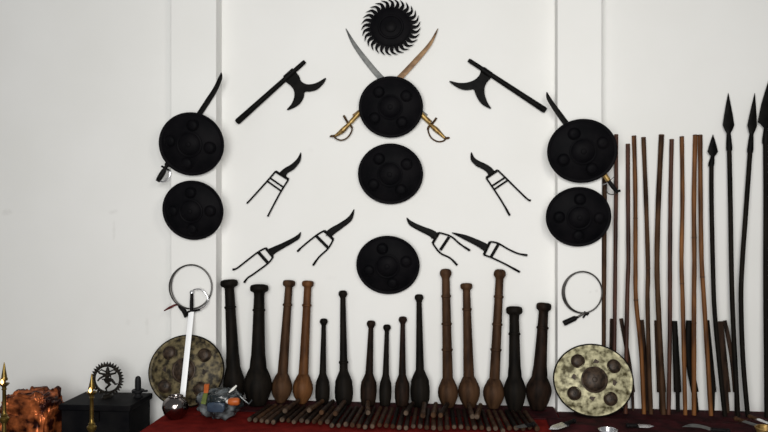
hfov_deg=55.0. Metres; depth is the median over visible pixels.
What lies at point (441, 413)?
stick
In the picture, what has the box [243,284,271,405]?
club
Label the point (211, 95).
sword
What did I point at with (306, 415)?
stick
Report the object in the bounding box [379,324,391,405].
club
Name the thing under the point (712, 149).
spear
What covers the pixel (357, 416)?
stick
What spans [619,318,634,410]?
staff
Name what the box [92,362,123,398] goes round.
statue
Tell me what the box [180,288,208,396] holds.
sword
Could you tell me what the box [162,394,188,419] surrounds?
steel pot
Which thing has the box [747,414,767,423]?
dagger
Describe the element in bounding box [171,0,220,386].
pillar
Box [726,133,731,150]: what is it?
socket
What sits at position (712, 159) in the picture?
socket
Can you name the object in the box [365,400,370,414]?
stick
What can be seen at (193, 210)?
shield
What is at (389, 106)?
shield
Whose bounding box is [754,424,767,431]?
brass bowl
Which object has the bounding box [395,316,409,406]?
club
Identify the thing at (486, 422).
stick
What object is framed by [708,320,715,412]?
staff
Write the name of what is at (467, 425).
stick
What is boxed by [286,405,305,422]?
stick
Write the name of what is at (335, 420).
stick
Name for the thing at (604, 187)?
wooden staff
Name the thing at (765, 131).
socket
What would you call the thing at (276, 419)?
stick
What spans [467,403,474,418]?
stick
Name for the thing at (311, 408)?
stick
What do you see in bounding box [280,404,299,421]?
stick
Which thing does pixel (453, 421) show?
stick
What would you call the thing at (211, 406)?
packet
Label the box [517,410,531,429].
stick
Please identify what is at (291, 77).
battle axe
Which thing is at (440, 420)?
stick
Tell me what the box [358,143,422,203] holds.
shield
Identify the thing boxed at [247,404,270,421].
stick
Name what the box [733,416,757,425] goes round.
dagger
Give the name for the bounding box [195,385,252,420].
plastic bag
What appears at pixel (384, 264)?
shield
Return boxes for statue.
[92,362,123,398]
[132,376,147,397]
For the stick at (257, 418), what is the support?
on the mat at (549, 412)
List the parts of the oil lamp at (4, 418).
stem, lamp shade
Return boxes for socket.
[708,156,714,166]
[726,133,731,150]
[747,134,753,152]
[762,128,767,143]
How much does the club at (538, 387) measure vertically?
0.612 m
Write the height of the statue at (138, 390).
0.123 m
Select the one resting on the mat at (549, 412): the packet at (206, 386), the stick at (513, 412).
the stick at (513, 412)
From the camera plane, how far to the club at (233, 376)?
4.39 m
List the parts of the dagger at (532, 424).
blade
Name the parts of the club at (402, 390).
handle, knob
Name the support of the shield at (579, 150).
attached to the wall
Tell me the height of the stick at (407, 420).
0.027 m
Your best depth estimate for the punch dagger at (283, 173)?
4.46 m
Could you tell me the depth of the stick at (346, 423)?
4.01 m
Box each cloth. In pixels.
[140,405,558,431]
[546,417,767,431]
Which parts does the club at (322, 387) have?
handle, knob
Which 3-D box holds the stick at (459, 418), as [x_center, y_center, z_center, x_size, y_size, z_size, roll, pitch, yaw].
[0.411,1.101,4.020,0.027,0.027,0.349,0,0,3]
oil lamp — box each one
[0,362,9,431]
[86,374,96,431]
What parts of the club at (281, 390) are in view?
handle, knob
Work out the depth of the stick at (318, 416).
3.98 m
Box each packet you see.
[201,393,207,403]
[204,384,209,392]
[207,402,224,412]
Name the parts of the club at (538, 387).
handle, knob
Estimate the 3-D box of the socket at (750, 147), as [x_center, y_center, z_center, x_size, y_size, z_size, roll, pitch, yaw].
[2.072,-0.411,4.173,0.037,0.108,0.034,0,0,5]
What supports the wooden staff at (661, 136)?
on the mat at (702, 415)
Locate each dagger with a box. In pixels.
[232,232,300,282]
[246,152,300,216]
[297,210,353,265]
[407,218,469,265]
[452,232,527,272]
[470,152,530,215]
[515,422,535,427]
[549,418,575,429]
[625,423,652,427]
[683,424,730,431]
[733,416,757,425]
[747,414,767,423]
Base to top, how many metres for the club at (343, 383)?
0.669 m
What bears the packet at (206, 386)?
in the plastic bag
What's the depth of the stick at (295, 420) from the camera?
4.03 m
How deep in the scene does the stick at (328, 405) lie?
4.08 m
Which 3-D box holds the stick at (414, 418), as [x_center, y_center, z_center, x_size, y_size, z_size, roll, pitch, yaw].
[0.169,1.101,4.037,0.028,0.026,0.356,0,0,6]
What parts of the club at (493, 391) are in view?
handle, knob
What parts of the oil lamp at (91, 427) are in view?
lamp shade, stem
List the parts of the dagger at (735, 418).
blade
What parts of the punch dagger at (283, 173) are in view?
cross plate, blade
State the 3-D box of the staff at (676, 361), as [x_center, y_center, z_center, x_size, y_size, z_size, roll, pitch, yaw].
[1.672,0.859,4.223,0.036,0.512,0.051,0,0,-33]
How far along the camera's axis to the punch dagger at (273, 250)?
4.46 m
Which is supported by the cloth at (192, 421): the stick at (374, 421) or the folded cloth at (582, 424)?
the folded cloth at (582, 424)
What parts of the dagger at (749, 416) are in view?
blade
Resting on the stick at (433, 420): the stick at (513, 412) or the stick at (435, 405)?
the stick at (435, 405)
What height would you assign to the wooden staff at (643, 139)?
1.570 m
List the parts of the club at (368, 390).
handle, knob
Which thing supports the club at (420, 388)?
on the mat at (549, 412)
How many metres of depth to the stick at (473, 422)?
3.87 m
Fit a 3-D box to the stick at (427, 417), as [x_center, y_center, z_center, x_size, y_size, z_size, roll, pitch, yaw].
[0.235,1.101,4.017,0.027,0.027,0.366,0,0,4]
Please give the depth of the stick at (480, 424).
3.88 m
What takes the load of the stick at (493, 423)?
on the mat at (549, 412)
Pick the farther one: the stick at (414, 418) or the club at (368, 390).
the club at (368, 390)
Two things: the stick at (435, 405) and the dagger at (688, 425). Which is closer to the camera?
the dagger at (688, 425)
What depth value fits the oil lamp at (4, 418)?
3.78 m
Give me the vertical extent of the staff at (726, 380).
0.515 m
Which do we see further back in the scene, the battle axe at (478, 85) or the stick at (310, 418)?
the battle axe at (478, 85)
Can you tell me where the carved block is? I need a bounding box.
[0,386,62,431]
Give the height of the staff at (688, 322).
0.517 m
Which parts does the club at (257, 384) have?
handle, knob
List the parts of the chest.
lid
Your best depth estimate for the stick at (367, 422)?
3.97 m
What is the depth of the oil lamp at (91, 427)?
3.73 m
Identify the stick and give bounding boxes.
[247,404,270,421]
[253,403,276,422]
[260,404,282,422]
[265,404,287,423]
[271,412,285,424]
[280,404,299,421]
[283,398,299,412]
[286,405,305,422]
[292,405,310,423]
[299,407,317,422]
[305,405,323,423]
[307,399,323,412]
[312,413,322,423]
[318,405,334,424]
[319,399,334,414]
[325,406,337,423]
[329,405,346,427]
[333,400,345,415]
[336,406,351,427]
[343,406,358,426]
[350,406,363,427]
[356,411,366,427]
[363,406,375,429]
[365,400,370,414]
[370,406,381,428]
[377,406,387,426]
[384,407,393,427]
[390,407,399,428]
[397,407,405,429]
[403,401,414,415]
[404,409,411,429]
[411,407,417,428]
[418,408,422,428]
[420,401,425,417]
[424,408,429,429]
[431,402,437,417]
[431,417,435,429]
[438,402,449,417]
[438,408,442,430]
[444,409,449,429]
[450,408,456,428]
[456,408,463,428]
[462,408,469,429]
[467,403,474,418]
[468,412,476,429]
[474,409,483,429]
[475,403,482,418]
[481,409,490,430]
[486,409,497,430]
[492,409,504,431]
[498,409,511,430]
[504,409,518,430]
[511,410,525,430]
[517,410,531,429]
[523,410,539,431]
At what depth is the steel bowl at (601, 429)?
3.71 m
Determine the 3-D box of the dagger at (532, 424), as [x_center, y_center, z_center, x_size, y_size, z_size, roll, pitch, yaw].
[0.723,1.076,3.788,0.123,0.026,0.053,0,0,-10]
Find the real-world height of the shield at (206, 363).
0.412 m
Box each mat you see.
[238,399,558,419]
[557,408,767,422]
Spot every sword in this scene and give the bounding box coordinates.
[156,73,221,182]
[164,264,212,317]
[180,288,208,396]
[330,29,437,140]
[346,29,449,141]
[546,92,620,194]
[562,271,602,325]
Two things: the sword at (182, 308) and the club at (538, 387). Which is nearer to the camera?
the club at (538, 387)
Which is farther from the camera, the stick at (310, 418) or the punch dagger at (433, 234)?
the punch dagger at (433, 234)
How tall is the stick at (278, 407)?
0.026 m
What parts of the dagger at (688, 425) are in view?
blade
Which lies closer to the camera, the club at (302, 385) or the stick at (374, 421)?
the stick at (374, 421)
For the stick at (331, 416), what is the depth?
3.98 m
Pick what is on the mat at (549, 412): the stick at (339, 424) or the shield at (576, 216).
the stick at (339, 424)
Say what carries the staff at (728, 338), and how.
on the mat at (702, 415)
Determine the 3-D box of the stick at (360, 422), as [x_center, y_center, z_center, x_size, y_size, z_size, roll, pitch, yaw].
[-0.111,1.100,4.053,0.027,0.027,0.382,0,0,7]
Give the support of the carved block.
on the floor
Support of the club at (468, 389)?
on the mat at (549, 412)
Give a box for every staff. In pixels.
[602,177,606,345]
[609,319,612,348]
[612,134,617,413]
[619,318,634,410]
[623,144,630,413]
[632,135,645,413]
[640,320,648,410]
[641,137,652,413]
[654,134,665,414]
[654,320,665,410]
[666,139,673,414]
[672,321,680,411]
[679,136,686,414]
[686,320,698,411]
[691,134,697,415]
[698,134,712,415]
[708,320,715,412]
[718,321,730,412]
[723,320,734,413]
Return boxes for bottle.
[226,398,239,405]
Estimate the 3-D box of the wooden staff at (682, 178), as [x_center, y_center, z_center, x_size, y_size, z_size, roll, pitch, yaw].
[1.694,0.329,4.186,0.034,1.572,0.130,0,0,13]
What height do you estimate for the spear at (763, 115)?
1.897 m
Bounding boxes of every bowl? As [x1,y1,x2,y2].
[598,427,617,431]
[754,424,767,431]
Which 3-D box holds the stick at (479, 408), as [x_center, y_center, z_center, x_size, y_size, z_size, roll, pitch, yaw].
[0.519,1.067,4.042,0.030,0.030,0.255,0,0,12]
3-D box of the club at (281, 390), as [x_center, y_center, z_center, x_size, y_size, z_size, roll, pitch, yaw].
[-0.602,0.747,4.396,0.132,0.727,0.150,0,0,6]
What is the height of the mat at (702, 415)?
0.008 m
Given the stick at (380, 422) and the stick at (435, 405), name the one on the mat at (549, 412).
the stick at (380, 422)
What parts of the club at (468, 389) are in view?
knob, handle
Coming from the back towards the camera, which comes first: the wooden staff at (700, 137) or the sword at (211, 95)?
the sword at (211, 95)
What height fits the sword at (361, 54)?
0.690 m
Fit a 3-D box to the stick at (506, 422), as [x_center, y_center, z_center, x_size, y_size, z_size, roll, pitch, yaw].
[0.653,1.100,3.994,0.028,0.028,0.342,0,0,1]
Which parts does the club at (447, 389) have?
knob, handle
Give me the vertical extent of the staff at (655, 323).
0.516 m
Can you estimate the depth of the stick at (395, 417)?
3.98 m
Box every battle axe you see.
[235,60,325,123]
[449,59,546,112]
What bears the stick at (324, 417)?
on the mat at (549, 412)
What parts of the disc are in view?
disc plate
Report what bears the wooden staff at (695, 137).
on the mat at (702, 415)
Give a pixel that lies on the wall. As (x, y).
(85, 85)
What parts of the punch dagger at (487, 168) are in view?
blade, cross plate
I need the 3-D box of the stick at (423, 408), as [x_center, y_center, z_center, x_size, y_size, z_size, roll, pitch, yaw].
[0.219,1.067,4.068,0.031,0.030,0.260,0,0,6]
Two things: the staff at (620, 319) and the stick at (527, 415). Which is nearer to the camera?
the stick at (527, 415)
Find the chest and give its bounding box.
[58,392,152,431]
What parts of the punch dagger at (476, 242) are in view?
blade, cross plate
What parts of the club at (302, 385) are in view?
handle, knob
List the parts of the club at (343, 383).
knob, handle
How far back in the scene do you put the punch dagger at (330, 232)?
4.43 m
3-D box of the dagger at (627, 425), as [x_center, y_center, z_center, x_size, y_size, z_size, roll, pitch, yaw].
[1.313,1.078,3.791,0.143,0.026,0.052,0,0,6]
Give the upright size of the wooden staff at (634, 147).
1.579 m
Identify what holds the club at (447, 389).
on the mat at (549, 412)
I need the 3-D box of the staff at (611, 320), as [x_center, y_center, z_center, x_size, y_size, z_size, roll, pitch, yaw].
[1.320,0.855,4.256,0.038,0.521,0.054,0,0,33]
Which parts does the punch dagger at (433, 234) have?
blade, cross plate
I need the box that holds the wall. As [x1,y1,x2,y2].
[0,0,767,423]
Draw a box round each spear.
[707,135,726,416]
[723,93,740,416]
[738,93,756,416]
[758,84,767,417]
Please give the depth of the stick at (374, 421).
3.98 m
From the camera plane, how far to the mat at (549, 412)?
4.25 m
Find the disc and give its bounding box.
[361,0,420,55]
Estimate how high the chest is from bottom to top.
0.510 m
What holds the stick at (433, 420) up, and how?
on the mat at (549, 412)
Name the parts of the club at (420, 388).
knob, handle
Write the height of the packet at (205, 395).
0.054 m
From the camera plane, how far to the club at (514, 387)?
4.20 m
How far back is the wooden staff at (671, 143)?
4.18 m
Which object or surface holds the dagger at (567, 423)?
on the folded cloth at (582, 424)
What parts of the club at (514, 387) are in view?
knob, handle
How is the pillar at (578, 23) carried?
attached to the wall
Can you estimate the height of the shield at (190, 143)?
0.369 m
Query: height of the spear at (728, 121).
1.815 m
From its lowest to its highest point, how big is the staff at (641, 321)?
0.516 m
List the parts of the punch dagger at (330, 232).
cross plate, blade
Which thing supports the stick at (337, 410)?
on the stick at (335, 420)
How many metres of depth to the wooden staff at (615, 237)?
4.22 m
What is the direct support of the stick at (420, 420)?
on the mat at (549, 412)
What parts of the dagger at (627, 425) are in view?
blade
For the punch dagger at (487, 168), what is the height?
0.377 m
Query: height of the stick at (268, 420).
0.027 m
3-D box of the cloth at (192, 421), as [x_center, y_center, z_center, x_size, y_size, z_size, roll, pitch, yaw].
[0.866,1.287,3.849,4.254,0.330,0.968,0,0,6]
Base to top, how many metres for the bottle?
0.043 m
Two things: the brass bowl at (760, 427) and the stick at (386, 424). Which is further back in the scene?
the stick at (386, 424)
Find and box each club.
[220,279,243,395]
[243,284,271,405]
[271,280,294,403]
[293,280,313,403]
[315,318,329,404]
[335,290,352,404]
[360,320,376,405]
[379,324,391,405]
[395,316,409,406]
[410,294,429,407]
[438,269,457,407]
[458,283,479,408]
[483,269,505,408]
[504,306,525,411]
[526,302,551,410]
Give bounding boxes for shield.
[148,335,224,406]
[159,112,223,175]
[162,180,223,239]
[356,236,419,293]
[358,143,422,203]
[359,76,422,137]
[546,187,610,246]
[547,119,617,182]
[553,344,633,416]
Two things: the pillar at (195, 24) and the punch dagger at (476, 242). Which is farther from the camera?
the pillar at (195, 24)
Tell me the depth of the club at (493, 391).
4.25 m
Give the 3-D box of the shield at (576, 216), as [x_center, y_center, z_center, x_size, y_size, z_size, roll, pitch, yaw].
[1.092,0.005,4.135,0.363,0.336,0.095,0,0,6]
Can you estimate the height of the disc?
0.340 m
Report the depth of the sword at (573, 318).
4.18 m
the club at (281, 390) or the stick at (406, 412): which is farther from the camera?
the club at (281, 390)
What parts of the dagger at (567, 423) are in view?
blade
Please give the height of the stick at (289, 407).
0.030 m
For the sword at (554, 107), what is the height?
0.589 m
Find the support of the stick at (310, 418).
on the mat at (549, 412)
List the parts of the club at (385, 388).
handle, knob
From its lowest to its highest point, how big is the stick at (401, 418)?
0.028 m
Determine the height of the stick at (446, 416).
0.027 m
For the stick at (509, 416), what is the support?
on the mat at (549, 412)
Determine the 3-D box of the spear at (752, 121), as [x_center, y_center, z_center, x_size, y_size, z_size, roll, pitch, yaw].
[2.042,0.209,4.149,0.068,1.814,0.145,0,0,42]
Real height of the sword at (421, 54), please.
0.660 m
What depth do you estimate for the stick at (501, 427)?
3.92 m
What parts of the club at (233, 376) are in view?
knob, handle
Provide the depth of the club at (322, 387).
4.35 m
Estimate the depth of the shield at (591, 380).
4.10 m
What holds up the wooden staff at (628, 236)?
on the mat at (702, 415)

